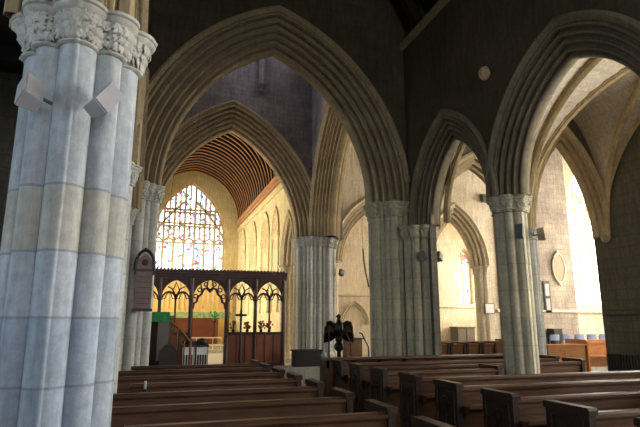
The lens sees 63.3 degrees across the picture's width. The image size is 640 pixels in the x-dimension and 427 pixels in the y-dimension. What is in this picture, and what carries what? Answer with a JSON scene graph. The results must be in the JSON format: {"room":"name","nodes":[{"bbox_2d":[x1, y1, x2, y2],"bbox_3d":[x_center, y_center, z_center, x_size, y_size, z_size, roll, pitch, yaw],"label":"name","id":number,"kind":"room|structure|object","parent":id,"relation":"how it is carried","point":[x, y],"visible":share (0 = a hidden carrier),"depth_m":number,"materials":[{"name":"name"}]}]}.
{"room":"church","nodes":[
{"label":"church","id":0,"kind":"room"},
{"bbox_2d":[0,71,22,247],"bbox_3d":[-6.299,-1.091,9.320,4.700,9.200,0.600,4,-13,-18],"label":"wall","id":1,"kind":"structure","parent":0,"point":[9,82],"depth_m":9.32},
{"bbox_2d":[0,0,23,73],"bbox_3d":[-3.724,-4.181,1.855,4.700,0.450,17.300,4,-13,-18],"label":"ceiling","id":2,"kind":"structure","parent":0,"point":[10,49],"depth_m":8.57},
{"bbox_2d":[147,0,152,66],"bbox_3d":[-1.204,-3.785,2.445,0.660,4.380,17.000,4,-13,-18],"label":"wall","id":3,"kind":"structure","parent":0,"point":[150,1],"depth_m":9.51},
{"bbox_2d":[9,0,134,27],"bbox_3d":[-1.241,-2.731,2.338,0.810,2.274,3.610,4,-13,-18],"label":"arch","id":4,"kind":"object","parent":3,"relation":"attached to","point":[109,4],"visible":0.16,"depth_m":3.63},
{"bbox_2d":[3,0,148,165],"bbox_3d":[-2.276,-2.070,5.460,0.810,2.274,3.610,4,-13,-18],"label":"arch","id":5,"kind":"object","parent":3,"relation":"attached to","point":[10,6],"visible":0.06,"depth_m":6.43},
{"bbox_2d":[131,67,148,211],"bbox_3d":[-3.218,-1.401,8.289,0.810,2.138,3.020,4,-13,-18],"label":"arch","id":6,"kind":"object","parent":3,"relation":"attached to","point":[138,141],"visible":0.1,"depth_m":9.29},
{"bbox_2d":[158,171,238,328],"bbox_3d":[-6.936,1.409,27.868,6.400,12.000,0.700,4,-13,-18],"label":"wall","id":7,"kind":"structure","parent":0,"point":[223,201],"depth_m":28.25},
{"bbox_2d":[155,183,223,270],"bbox_3d":[-6.996,0.867,27.842,3.870,5.300,0.244,4,-13,-18],"label":"window","id":8,"kind":"structure","parent":7,"relation":"in","point":[190,231],"depth_m":27.89,"materials":[{"name":"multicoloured glass"}]},
{"bbox_2d":[194,343,222,353],"bbox_3d":[-6.242,6.394,24.623,4.900,0.300,3.800,4,-13,-18],"label":"floor","id":9,"kind":"structure","parent":0,"point":[216,348],"depth_m":23.46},
{"bbox_2d":[152,280,232,342],"bbox_3d":[-6.801,4.981,26.686,4.600,3.320,0.172,4,-13,-18],"label":"reredos","id":10,"kind":"object","parent":9,"relation":"on","point":[208,302],"visible":0.3,"depth_m":26.86,"materials":[{"name":"gold metal"}]},
{"bbox_2d":[172,318,219,343],"bbox_3d":[-6.517,5.856,25.871,2.840,1.270,0.800,4,-13,-18],"label":"altar","id":11,"kind":"object","parent":9,"relation":"on","point":[201,327],"visible":0.47,"depth_m":25.74,"materials":[{"name":"brown wood"}]},
{"bbox_2d":[210,311,218,343],"bbox_3d":[-5.257,5.706,25.557,0.434,1.795,0.541,-1,-12,3],"label":"flowers","id":12,"kind":"object","parent":9,"relation":"on","point":[215,315],"visible":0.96,"depth_m":25.56,"materials":[{"name":"plant"}]},
{"bbox_2d":[172,132,275,218],"bbox_3d":[-5.055,-2.181,22.697,5.040,2.880,11.700,4,-13,-18],"label":"ceiling","id":13,"kind":"structure","parent":0,"point":[228,159],"depth_m":24.68,"materials":[{"name":"brown wood"}]},
{"bbox_2d":[194,353,288,371],"bbox_3d":[-4.533,5.729,20.038,6.200,0.300,13.650,4,-13,-18],"label":"floor","id":14,"kind":"structure","parent":0,"point":[213,358],"depth_m":19.71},
{"bbox_2d":[153,267,286,369],"bbox_3d":[-3.485,2.986,14.632,5.180,2.825,0.320,4,-13,-18],"label":"screen","id":15,"kind":"object","parent":14,"relation":"on","point":[264,347],"visible":0.64,"depth_m":14.93,"materials":[{"name":"brown wood"}]},
{"bbox_2d":[235,308,246,363],"bbox_3d":[-2.242,3.540,14.604,0.270,1.730,0.270,-6,-13,26],"label":"processional cross","id":16,"kind":"object","parent":14,"relation":"on","point":[240,314],"visible":0.77,"depth_m":14.62,"materials":[{"name":"metal"}]},
{"bbox_2d":[177,57,342,240],"bbox_3d":[-2.731,-4.558,17.201,7.000,10.750,0.900,4,-13,-18],"label":"wall","id":17,"kind":"structure","parent":0,"point":[285,103],"depth_m":16.91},
{"bbox_2d":[161,100,323,237],"bbox_3d":[-2.874,-1.407,16.486,5.960,4.289,1.050,4,-13,-18],"label":"arch","id":18,"kind":"object","parent":17,"relation":"attached to","point":[233,119],"visible":0.71,"depth_m":16.66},
{"bbox_2d":[257,59,265,94],"bbox_3d":[-1.902,-5.879,17.186,0.300,4.170,0.292,4,-13,-18],"label":"shaft","id":19,"kind":"object","parent":17,"relation":"attached to","point":[261,86],"visible":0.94,"depth_m":16.80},
{"bbox_2d":[235,189,293,351],"bbox_3d":[-2.421,2.883,22.765,0.700,7.000,12.400,4,-13,-18],"label":"wall","id":20,"kind":"structure","parent":0,"point":[280,200],"depth_m":21.70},
{"bbox_2d":[237,254,245,313],"bbox_3d":[-3.954,3.632,26.182,0.160,2.950,1.712,4,-13,-18],"label":"trim","id":21,"kind":"structure","parent":20,"relation":"attached to","point":[244,254],"depth_m":25.68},
{"bbox_2d":[239,230,245,256],"bbox_3d":[-3.925,1.459,26.652,0.126,1.398,1.641,4,-13,-18],"label":"trim","id":22,"kind":"structure","parent":20,"relation":"attached to","point":[242,230],"depth_m":27.07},
{"bbox_2d":[246,247,256,314],"bbox_3d":[-3.091,3.080,23.576,0.160,2.950,1.712,4,-13,-18],"label":"trim","id":23,"kind":"structure","parent":20,"relation":"attached to","point":[255,248],"depth_m":24.03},
{"bbox_2d":[249,221,256,249],"bbox_3d":[-3.062,0.955,24.036,0.126,1.298,1.641,4,-13,-18],"label":"trim","id":24,"kind":"structure","parent":20,"relation":"attached to","point":[253,223],"depth_m":24.43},
{"bbox_2d":[236,176,279,227],"bbox_3d":[-5.039,-0.685,22.331,5.040,0.320,11.600,4,-13,-18],"label":"trim","id":25,"kind":"structure","parent":20,"relation":"attached to","point":[274,182],"depth_m":22.57,"materials":[{"name":"brown wood"}]},
{"bbox_2d":[237,183,282,232],"bbox_3d":[-2.685,-0.208,23.010,0.090,0.250,11.600,4,-13,-18],"label":"trim","id":26,"kind":"structure","parent":20,"relation":"attached to","point":[279,187],"depth_m":22.37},
{"bbox_2d":[258,237,269,313],"bbox_3d":[-2.273,2.558,21.110,0.160,2.950,1.632,4,-13,-18],"label":"trim","id":27,"kind":"structure","parent":20,"relation":"attached to","point":[268,238],"depth_m":20.66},
{"bbox_2d":[260,211,268,241],"bbox_3d":[-2.245,0.481,21.559,0.126,1.199,1.561,4,-13,-18],"label":"trim","id":28,"kind":"structure","parent":20,"relation":"attached to","point":[265,213],"depth_m":21.96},
{"bbox_2d":[270,230,279,312],"bbox_3d":[-1.703,2.193,19.388,0.160,2.950,1.272,4,-13,-18],"label":"trim","id":29,"kind":"structure","parent":20,"relation":"attached to","point":[278,231],"depth_m":19.09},
{"bbox_2d":[271,206,278,236],"bbox_3d":[-1.674,0.240,19.812,0.126,1.146,1.201,4,-13,-18],"label":"trim","id":30,"kind":"structure","parent":20,"relation":"attached to","point":[275,208],"depth_m":20.12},
{"bbox_2d":[280,210,294,265],"bbox_3d":[-0.740,0.801,17.907,0.850,1.859,1.980,4,-13,-18],"label":"arch","id":31,"kind":"object","parent":20,"relation":"attached to","point":[287,256],"visible":0.21,"depth_m":18.34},
{"bbox_2d":[148,0,409,200],"bbox_3d":[-0.866,-5.591,12.203,7.000,10.800,1.000,4,-13,-18],"label":"wall","id":32,"kind":"structure","parent":0,"point":[371,32],"depth_m":11.80,"materials":[{"name":"stone"}]},
{"bbox_2d":[144,5,408,205],"bbox_3d":[-1.056,-2.394,11.462,6.160,4.237,1.150,4,-13,-18],"label":"arch","id":33,"kind":"object","parent":32,"relation":"attached to","point":[237,45],"visible":0.95,"depth_m":11.52,"materials":[{"name":"stone"}]},
{"bbox_2d":[274,365,319,383],"bbox_3d":[-0.333,4.531,14.672,1.800,0.420,0.900,4,-13,-18],"label":"floor","id":34,"kind":"structure","parent":0,"point":[306,372],"depth_m":14.23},
{"bbox_2d":[290,349,322,366],"bbox_3d":[-0.380,4.090,14.717,0.840,0.460,0.460,4,-13,-18],"label":"box","id":35,"kind":"object","parent":34,"relation":"on","point":[299,357],"visible":0.93,"depth_m":14.54,"materials":[{"name":"metal"}]},
{"bbox_2d":[312,86,326,172],"bbox_3d":[0.876,-4.898,15.594,0.950,10.750,4.550,4,-13,-18],"label":"wall","id":36,"kind":"structure","parent":0,"point":[319,103],"depth_m":16.75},
{"bbox_2d":[308,103,365,239],"bbox_3d":[0.864,-1.666,14.931,1.100,4.151,4.760,4,-13,-18],"label":"arch","id":37,"kind":"object","parent":36,"relation":"attached to","point":[333,144],"visible":0.41,"depth_m":16.08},
{"bbox_2d":[338,216,477,356],"bbox_3d":[3.395,2.990,22.306,10.100,6.600,0.600,4,-13,-18],"label":"wall","id":38,"kind":"structure","parent":0,"point":[450,243],"depth_m":22.05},
{"bbox_2d":[341,301,369,324],"bbox_3d":[1.401,4.033,21.080,1.242,0.951,0.216,4,-13,-18],"label":"blind arch","id":39,"kind":"object","parent":38,"relation":"attached to","point":[360,307],"visible":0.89,"depth_m":21.11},
{"bbox_2d":[338,293,475,307],"bbox_3d":[3.265,3.653,21.746,9.400,0.570,0.100,4,-13,-18],"label":"trim","id":40,"kind":"structure","parent":38,"relation":"attached to","point":[339,294],"depth_m":21.43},
{"bbox_2d":[458,249,471,303],"bbox_3d":[6.398,2.795,23.317,0.825,2.605,0.166,4,-13,-18],"label":"window","id":41,"kind":"structure","parent":38,"relation":"in","point":[463,261],"depth_m":23.35,"materials":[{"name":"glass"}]},
{"bbox_2d":[399,0,438,27],"bbox_3d":[1.851,-8.904,4.338,7.000,7.020,16.620,4,-13,-18],"label":"ceiling","id":42,"kind":"structure","parent":0,"point":[414,15],"depth_m":11.75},
{"bbox_2d":[342,142,604,340],"bbox_3d":[6.325,1.054,19.442,13.300,9.200,0.700,4,-13,-18],"label":"wall","id":43,"kind":"structure","parent":0,"point":[467,189],"depth_m":19.05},
{"bbox_2d":[336,198,365,261],"bbox_3d":[1.569,0.569,17.969,2.800,2.297,0.850,4,-13,-18],"label":"arch","id":44,"kind":"object","parent":43,"relation":"attached to","point":[356,212],"visible":0.38,"depth_m":17.57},
{"bbox_2d":[436,202,489,266],"bbox_3d":[4.775,0.783,18.986,2.660,2.301,0.850,4,-13,-18],"label":"arch","id":45,"kind":"object","parent":43,"relation":"attached to","point":[471,237],"visible":0.6,"depth_m":18.94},
{"bbox_2d":[567,176,600,305],"bbox_3d":[10.598,0.882,20.924,2.145,5.755,0.166,4,-13,-18],"label":"window","id":46,"kind":"structure","parent":43,"relation":"in","point":[586,280],"depth_m":20.84,"materials":[{"name":"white glass"}]},
{"bbox_2d":[410,2,608,354],"bbox_3d":[4.609,-0.511,12.059,5.020,9.200,0.500,4,-13,-18],"label":"wall","id":47,"kind":"structure","parent":0,"point":[432,244],"depth_m":10.79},
{"bbox_2d":[531,126,603,239],"bbox_3d":[5.798,-0.806,12.516,2.440,2.727,0.650,4,-13,-18],"label":"arch","id":48,"kind":"object","parent":47,"relation":"attached to","point":[587,184],"visible":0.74,"depth_m":12.55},
{"bbox_2d":[600,230,610,242],"bbox_3d":[6.796,0.552,12.347,0.240,0.300,0.300,-11,-16,41],"label":"carved corbel","id":49,"kind":"object","parent":47,"relation":"attached to","point":[605,236],"visible":1,"depth_m":12.27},
{"bbox_2d":[403,0,639,200],"bbox_3d":[4.741,-3.386,4.330,0.600,4.380,17.000,4,-13,-18],"label":"wall","id":50,"kind":"structure","parent":0,"point":[443,62],"depth_m":9.44,"materials":[{"name":"paint"}]},
{"bbox_2d":[399,0,449,49],"bbox_3d":[4.387,-5.481,4.765,0.120,0.140,16.000,4,-13,-18],"label":"trim","id":51,"kind":"structure","parent":50,"relation":"attached to","point":[440,4],"depth_m":11.16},
{"bbox_2d":[409,109,530,229],"bbox_3d":[2.727,-1.001,10.175,0.750,2.138,3.020,4,-13,-18],"label":"arch","id":52,"kind":"object","parent":50,"relation":"attached to","point":[440,143],"visible":0.76,"depth_m":10.68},
{"bbox_2d":[478,66,489,80],"bbox_3d":[2.825,-2.403,8.917,0.200,0.250,0.250,-11,-16,41],"label":"carved corbel","id":53,"kind":"object","parent":50,"relation":"attached to","point":[484,72],"visible":1,"depth_m":8.85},
{"bbox_2d":[486,9,639,199],"bbox_3d":[3.669,-1.670,7.346,0.750,2.274,3.610,4,-13,-18],"label":"arch","id":54,"kind":"object","parent":50,"relation":"attached to","point":[510,151],"visible":0.98,"depth_m":7.87,"materials":[{"name":"stone"}]},
{"bbox_2d":[493,148,579,347],"bbox_3d":[8.071,1.139,19.603,3.430,9.100,0.045,4,-13,-18],"label":"wall","id":55,"kind":"structure","parent":0,"point":[551,212],"depth_m":19.89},
{"bbox_2d":[542,281,551,311],"bbox_3d":[8.427,3.083,19.247,0.280,1.150,0.060,4,-13,-18],"label":"notice board","id":56,"kind":"object","parent":55,"relation":"attached to","point":[546,285],"visible":1,"depth_m":19.23,"materials":[{"name":"paper"}]},
{"bbox_2d":[496,309,601,312],"bbox_3d":[9.255,3.658,19.431,6.200,0.140,0.100,4,-13,-18],"label":"trim","id":57,"kind":"structure","parent":55,"relation":"attached to","point":[497,310],"depth_m":19.43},
{"bbox_2d":[552,250,565,285],"bbox_3d":[9.037,2.066,19.659,0.612,1.350,0.090,4,-13,-18],"label":"tablet","id":58,"kind":"object","parent":55,"relation":"attached to","point":[558,265],"visible":1,"depth_m":19.64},
{"bbox_2d":[443,58,639,232],"bbox_3d":[7.237,-2.759,4.680,4.542,3.170,15.958,4,-13,-18],"label":"ceiling","id":59,"kind":"structure","parent":0,"point":[601,95],"depth_m":11.41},
{"bbox_2d":[591,367,607,370],"bbox_3d":[9.122,5.425,18.315,2.900,0.180,0.800,4,-13,-18],"label":"floor","id":60,"kind":"structure","parent":0,"point":[592,368],"depth_m":18.09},
{"bbox_2d":[549,334,559,343],"bbox_3d":[8.022,4.721,17.957,0.400,1.050,0.465,4,-13,-18],"label":"chair","id":61,"kind":"object","parent":60,"relation":"on","point":[552,337],"visible":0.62,"depth_m":17.83,"materials":[{"name":"metal"}]},
{"bbox_2d":[596,124,639,354],"bbox_3d":[9.582,-1.937,5.332,0.600,9.200,16.450,4,-13,-18],"label":"wall","id":62,"kind":"structure","parent":0,"point":[619,258],"depth_m":11.94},
{"bbox_2d":[603,309,639,315],"bbox_3d":[9.164,0.786,4.912,0.100,0.140,15.800,4,-13,-18],"label":"trim","id":63,"kind":"structure","parent":62,"relation":"attached to","point":[614,312],"depth_m":11.80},
{"bbox_3d":[2.637,4.347,12.310,25.000,0.200,37.000,4,-13,-18],"label":"floor","id":64,"kind":"structure","parent":0,"visible":0},
{"bbox_2d":[0,0,157,426],"bbox_3d":[-1.670,0.483,3.341,0.884,3.640,0.884,-11,-16,43],"label":"pier","id":65,"kind":"object","parent":64,"relation":"on","point":[62,249],"visible":1,"depth_m":3.22,"materials":[{"name":"stone"}]},
{"bbox_2d":[14,72,52,111],"bbox_3d":[-1.709,-0.726,3.117,0.200,0.270,0.260,7,-14,-29],"label":"loudspeaker","id":66,"kind":"object","parent":65,"relation":"attached to","point":[30,90],"visible":1,"depth_m":3.04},
{"bbox_2d":[14,72,27,103],"bbox_3d":[-1.769,-0.745,3.073,0.110,0.238,0.008,-46,-48,16],"label":"grille","id":67,"kind":"object","parent":66,"relation":"attached to","point":[22,88],"depth_m":3.01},
{"bbox_2d":[83,82,123,118],"bbox_3d":[-1.368,-0.704,3.222,0.200,0.270,0.260,-2,-12,9],"label":"loudspeaker","id":68,"kind":"object","parent":65,"relation":"attached to","point":[101,104],"visible":1,"depth_m":3.15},
{"bbox_2d":[95,82,123,112],"bbox_3d":[-1.295,-0.718,3.202,0.008,0.238,0.110,-20,-58,21],"label":"grille","id":69,"kind":"object","parent":68,"relation":"attached to","point":[108,97],"depth_m":3.18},
{"bbox_2d":[113,161,142,393],"bbox_3d":[-2.745,1.137,6.425,0.728,3.640,0.728,-11,-16,42],"label":"pier","id":70,"kind":"object","parent":64,"relation":"on","point":[135,170],"visible":0.16,"depth_m":6.58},
{"bbox_2d":[118,207,138,370],"bbox_3d":[-3.754,1.681,8.995,0.862,3.640,0.862,-12,-17,44],"label":"pier","id":71,"kind":"object","parent":64,"relation":"on","point":[134,212],"visible":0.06,"depth_m":9.16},
{"bbox_2d":[121,180,165,370],"bbox_3d":[-3.729,1.550,9.773,1.322,4.220,1.322,4,-13,-18],"label":"pier","id":72,"kind":"object","parent":64,"relation":"on","point":[137,330],"visible":0.28,"depth_m":9.51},
{"bbox_2d":[131,248,155,311],"bbox_3d":[-3.169,1.183,9.343,0.386,1.140,0.110,4,-13,-18],"label":"hymn board","id":73,"kind":"object","parent":72,"relation":"attached to","point":[144,269],"visible":1,"depth_m":9.31,"materials":[{"name":"wood"}]},
{"bbox_2d":[159,345,176,364],"bbox_3d":[-3.405,3.501,11.551,0.380,1.140,0.420,4,-13,-18],"label":"chair","id":74,"kind":"object","parent":64,"relation":"on","point":[168,353],"visible":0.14,"depth_m":11.43,"materials":[{"name":"brown wood"}]},
{"bbox_2d":[148,316,191,365],"bbox_3d":[-3.590,3.287,12.083,1.201,1.780,0.760,4,-13,-18],"label":"pulpit","id":75,"kind":"object","parent":64,"relation":"on","point":[161,332],"visible":0.46,"depth_m":11.87,"materials":[{"name":"brown wood"}]},
{"bbox_2d":[151,312,169,321],"bbox_3d":[-3.696,2.393,12.008,0.420,0.222,0.424,4,-13,-18],"label":"pulpit cloth","id":76,"kind":"object","parent":75,"relation":"on","point":[156,316],"visible":0.89,"depth_m":11.82,"materials":[{"name":"green fabric"}]},
{"bbox_2d":[180,338,194,364],"bbox_3d":[-3.247,3.683,12.673,0.320,1.250,0.357,4,-13,-18],"label":"chair","id":77,"kind":"object","parent":64,"relation":"on","point":[186,356],"visible":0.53,"depth_m":12.60,"materials":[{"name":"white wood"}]},
{"bbox_2d":[118,363,270,376],"bbox_3d":[-2.166,2.849,8.016,2.774,0.950,0.590,4,-13,-18],"label":"pew","id":78,"kind":"object","parent":64,"relation":"on","point":[264,367],"visible":0.02,"depth_m":8.01,"materials":[{"name":"brown wood"}]},
{"bbox_2d":[131,359,259,369],"bbox_3d":[-2.136,3.041,8.921,2.147,0.950,0.590,4,-13,-18],"label":"pew","id":79,"kind":"object","parent":64,"relation":"on","point":[253,363],"visible":0.09,"depth_m":8.85,"materials":[{"name":"brown wood"}]},
{"bbox_2d":[117,367,284,392],"bbox_3d":[-1.879,2.666,7.151,2.774,0.950,0.590,4,-13,-18],"label":"pew","id":80,"kind":"object","parent":64,"relation":"on","point":[123,383],"visible":0.03,"depth_m":7.12,"materials":[{"name":"brown wood"}]},
{"bbox_2d":[194,338,208,364],"bbox_3d":[-2.933,3.704,12.773,0.320,1.250,0.357,4,-13,-18],"label":"chair","id":81,"kind":"object","parent":64,"relation":"on","point":[201,345],"visible":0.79,"depth_m":12.70,"materials":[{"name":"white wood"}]},
{"bbox_2d":[129,372,302,392],"bbox_3d":[-1.275,2.510,6.417,2.087,0.950,0.590,4,-13,-18],"label":"pew","id":82,"kind":"object","parent":64,"relation":"on","point":[293,379],"visible":0.14,"depth_m":6.34,"materials":[{"name":"brown wood"}]},
{"bbox_2d":[112,379,324,406],"bbox_3d":[-1.324,2.311,5.476,2.774,0.950,0.590,4,-13,-18],"label":"pew","id":83,"kind":"object","parent":64,"relation":"on","point":[314,388],"visible":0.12,"depth_m":5.47,"materials":[{"name":"brown wood"}]},
{"bbox_2d":[111,387,354,426],"bbox_3d":[-1.047,2.133,4.638,2.774,0.950,0.590,4,-13,-18],"label":"pew","id":84,"kind":"object","parent":64,"relation":"on","point":[341,400],"visible":0.52,"depth_m":4.64,"materials":[{"name":"brown wood"}]},
{"bbox_2d":[124,399,397,426],"bbox_3d":[-0.413,1.975,3.893,2.037,0.950,0.590,4,-13,-18],"label":"pew","id":85,"kind":"object","parent":64,"relation":"on","point":[378,413],"visible":1,"depth_m":3.94,"materials":[{"name":"brown wood"}]},
{"bbox_2d":[278,265,292,362],"bbox_3d":[-1.223,3.636,18.167,0.620,3.620,0.579,4,-13,-18],"label":"pier","id":86,"kind":"object","parent":64,"relation":"on","point":[287,268],"visible":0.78,"depth_m":18.06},
{"bbox_2d":[289,236,338,364],"bbox_3d":[-0.172,2.935,16.428,1.499,4.270,1.284,4,-13,-18],"label":"pier","id":87,"kind":"object","parent":64,"relation":"on","point":[314,273],"visible":0.88,"depth_m":16.10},
{"bbox_2d":[328,326,329,356],"bbox_3d":[0.211,3.415,12.134,0.033,1.550,0.033,-1,-12,4],"label":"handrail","id":88,"kind":"object","parent":64,"relation":"on","point":[328,326],"visible":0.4,"depth_m":12.21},
{"bbox_2d":[323,314,353,356],"bbox_3d":[0.448,3.299,12.244,0.602,1.823,0.602,-10,-15,38],"label":"lectern","id":89,"kind":"object","parent":64,"relation":"on","point":[338,330],"visible":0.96,"depth_m":12.31,"materials":[{"name":"brown metal"}]},
{"bbox_2d":[336,260,340,351],"bbox_3d":[0.414,3.365,16.940,0.620,3.640,0.579,4,-13,-18],"label":"pier","id":90,"kind":"object","parent":64,"relation":"on","point":[338,262],"visible":0.21,"depth_m":17.02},
{"bbox_2d":[343,338,362,356],"bbox_3d":[0.811,3.696,12.735,0.500,1.250,0.380,4,-13,-18],"label":"desk","id":91,"kind":"object","parent":64,"relation":"on","point":[356,346],"visible":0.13,"depth_m":12.68,"materials":[{"name":"brown wood"}]},
{"bbox_2d":[363,200,409,355],"bbox_3d":[1.619,1.894,11.397,1.168,4.220,1.168,-6,-13,26],"label":"pier","id":92,"kind":"object","parent":64,"relation":"on","point":[388,327],"visible":0.57,"depth_m":11.12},
{"bbox_2d":[319,354,502,396],"bbox_3d":[2.145,3.261,10.046,4.460,0.985,0.240,4,-13,-18],"label":"pew frontal","id":93,"kind":"object","parent":64,"relation":"on","point":[326,369],"visible":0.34,"depth_m":9.86,"materials":[{"name":"brown wood"}]},
{"bbox_2d":[398,224,438,355],"bbox_3d":[2.144,2.091,10.927,0.862,3.640,0.862,-12,-17,44],"label":"pier","id":94,"kind":"object","parent":64,"relation":"on","point":[415,236],"visible":0.61,"depth_m":10.77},
{"bbox_2d":[418,250,426,260],"bbox_3d":[2.127,0.884,10.793,0.195,0.223,0.194,-3,-12,12],"label":"loudspeaker","id":95,"kind":"object","parent":94,"relation":"attached to","point":[422,255],"visible":1,"depth_m":10.72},
{"bbox_2d":[411,416,454,426],"bbox_3d":[-0.127,1.803,3.079,2.007,0.950,0.590,4,-13,-18],"label":"pew","id":96,"kind":"object","parent":64,"relation":"on","point":[417,421],"visible":1,"depth_m":3.56,"materials":[{"name":"brown wood"}]},
{"bbox_2d":[369,364,502,426],"bbox_3d":[1.765,2.766,7.671,1.994,0.970,0.590,4,-13,-18],"label":"pew","id":97,"kind":"object","parent":64,"relation":"on","point":[384,384],"visible":0.26,"depth_m":7.46,"materials":[{"name":"brown wood"}]},
{"bbox_2d":[441,342,449,354],"bbox_3d":[3.213,4.048,14.037,0.494,1.100,0.460,4,-13,-18],"label":"stall","id":98,"kind":"object","parent":64,"relation":"on","point":[445,346],"visible":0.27,"depth_m":13.98,"materials":[{"name":"brown wood"}]},
{"bbox_2d":[332,355,559,390],"bbox_3d":[2.483,3.180,9.627,4.594,0.970,0.590,4,-13,-18],"label":"pew","id":99,"kind":"object","parent":64,"relation":"on","point":[340,367],"visible":0.2,"depth_m":9.19,"materials":[{"name":"brown wood"}]},
{"bbox_2d":[450,342,465,354],"bbox_3d":[3.688,4.080,14.188,0.494,1.100,0.460,4,-13,-18],"label":"stall","id":100,"kind":"object","parent":64,"relation":"on","point":[459,348],"visible":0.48,"depth_m":14.10,"materials":[{"name":"brown wood"}]},
{"bbox_2d":[449,327,475,340],"bbox_3d":[6.071,5.536,21.946,0.920,1.470,0.595,4,-13,-18],"label":"cabinet","id":101,"kind":"object","parent":64,"relation":"on","point":[457,333],"visible":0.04,"depth_m":21.81,"materials":[{"name":"paint"}]},
{"bbox_2d":[348,357,585,412],"bbox_3d":[2.655,3.013,8.838,4.424,0.970,0.590,4,-13,-18],"label":"pew","id":102,"kind":"object","parent":64,"relation":"on","point":[359,375],"visible":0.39,"depth_m":8.42,"materials":[{"name":"brown wood"}]},
{"bbox_2d":[441,339,502,353],"bbox_3d":[4.007,4.260,15.133,3.194,1.140,0.495,4,-13,-18],"label":"pew","id":103,"kind":"object","parent":64,"relation":"on","point":[499,341],"visible":0.11,"depth_m":15.41,"materials":[{"name":"brown wood"}]},
{"bbox_2d":[466,342,481,353],"bbox_3d":[4.164,4.112,14.338,0.494,1.100,0.460,4,-13,-18],"label":"stall","id":104,"kind":"object","parent":64,"relation":"on","point":[475,347],"visible":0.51,"depth_m":14.25,"materials":[{"name":"brown wood"}]},
{"bbox_2d":[470,266,491,340],"bbox_3d":[5.912,3.735,18.684,0.760,3.640,0.760,-2,-12,10],"label":"pier","id":105,"kind":"object","parent":64,"relation":"on","point":[480,273],"visible":0.7,"depth_m":18.60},
{"bbox_2d":[484,303,494,313],"bbox_3d":[6.004,3.363,18.375,0.400,0.380,0.038,4,-13,-18],"label":"notice","id":106,"kind":"object","parent":105,"relation":"attached to","point":[489,308],"visible":1,"depth_m":18.35,"materials":[{"name":"paper"}]},
{"bbox_2d":[482,341,497,353],"bbox_3d":[4.640,4.144,14.489,0.494,1.100,0.460,4,-13,-18],"label":"stall","id":107,"kind":"object","parent":64,"relation":"on","point":[490,347],"visible":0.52,"depth_m":14.40,"materials":[{"name":"brown wood"}]},
{"bbox_2d":[486,193,539,374],"bbox_3d":[3.153,1.533,8.296,0.728,3.640,0.728,-11,-16,42],"label":"pier","id":108,"kind":"object","parent":64,"relation":"on","point":[513,258],"visible":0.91,"depth_m":8.19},
{"bbox_2d":[515,223,523,238],"bbox_3d":[3.143,0.281,8.134,0.128,0.232,0.196,-11,-16,41],"label":"loudspeaker","id":109,"kind":"object","parent":108,"relation":"attached to","point":[519,228],"visible":1,"depth_m":8.07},
{"bbox_2d":[533,227,545,240],"bbox_3d":[3.545,0.331,8.406,0.189,0.225,0.225,-4,-13,18],"label":"loudspeaker","id":110,"kind":"object","parent":108,"relation":"attached to","point":[540,232],"visible":1,"depth_m":8.34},
{"bbox_2d":[398,370,639,426],"bbox_3d":[3.222,2.661,7.177,4.414,0.970,0.590,4,-13,-18],"label":"pew","id":111,"kind":"object","parent":64,"relation":"on","point":[417,393],"visible":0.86,"depth_m":6.71,"materials":[{"name":"brown wood"}]},
{"bbox_2d":[433,378,639,426],"bbox_3d":[4.282,2.534,6.577,6.054,0.970,0.590,4,-13,-18],"label":"pew","id":112,"kind":"object","parent":64,"relation":"on","point":[457,404],"visible":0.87,"depth_m":5.83,"materials":[{"name":"brown wood"}]},
{"bbox_2d":[528,227,546,354],"bbox_3d":[4.624,2.173,11.409,0.728,3.680,0.728,-11,-16,42],"label":"pier","id":113,"kind":"object","parent":64,"relation":"on","point":[532,231],"visible":0.2,"depth_m":11.27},
{"bbox_2d":[430,151,485,226],"bbox_3d":[3.391,-0.494,11.652,2.440,1.760,0.650,4,-13,-18],"label":"arch","id":114,"kind":"object","parent":113,"relation":"on","point":[472,164],"visible":0.23,"depth_m":11.53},
{"bbox_2d":[547,329,562,343],"bbox_3d":[8.514,4.872,18.692,0.400,1.420,0.340,4,-13,-18],"label":"cabinet","id":115,"kind":"object","parent":64,"relation":"on","point":[549,331],"visible":0.36,"depth_m":18.66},
{"bbox_2d":[480,388,639,426],"bbox_3d":[4.566,2.352,5.721,6.054,0.970,0.590,4,-13,-18],"label":"pew","id":116,"kind":"object","parent":64,"relation":"on","point":[501,408],"visible":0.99,"depth_m":4.92,"materials":[{"name":"brown wood"}]},
{"bbox_2d":[546,339,591,371],"bbox_3d":[6.748,4.084,14.352,1.380,1.160,0.480,4,-13,-18],"label":"stall","id":117,"kind":"object","parent":64,"relation":"on","point":[580,348],"visible":0.56,"depth_m":14.29,"materials":[{"name":"brown wood"}]},
{"bbox_2d":[565,339,607,366],"bbox_3d":[8.570,4.396,15.798,2.120,1.150,0.550,4,-13,-18],"label":"stall","id":118,"kind":"object","parent":64,"relation":"on","point":[597,347],"visible":0.3,"depth_m":15.98,"materials":[{"name":"brown wood"}]},
{"bbox_2d":[543,399,639,426],"bbox_3d":[2.900,2.053,4.309,1.954,0.970,0.590,4,-13,-18],"label":"pew","id":119,"kind":"object","parent":64,"relation":"on","point":[558,413],"visible":1,"depth_m":4.07,"materials":[{"name":"brown wood"}]},
{"bbox_2d":[606,353,639,370],"bbox_3d":[6.984,3.493,10.980,0.140,0.920,2.005,4,-13,-18],"label":"radiator","id":120,"kind":"object","parent":64,"relation":"on","point":[615,362],"visible":0.37,"depth_m":11.56,"materials":[{"name":"metal"}]},
{"bbox_3d":[3.871,-0.577,21.393,10.200,0.200,4.000,4,-13,-18],"label":"ceiling","id":121,"kind":"structure","parent":0,"visible":0},
{"bbox_2d":[362,234,368,286],"bbox_3d":[1.625,0.795,18.638,0.255,3.666,0.056,4,-13,-18],"label":"bell rope","id":122,"kind":"object","parent":121,"relation":"hanging from","point":[362,234],"visible":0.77,"depth_m":18.38,"materials":[{"name":"fabric"}]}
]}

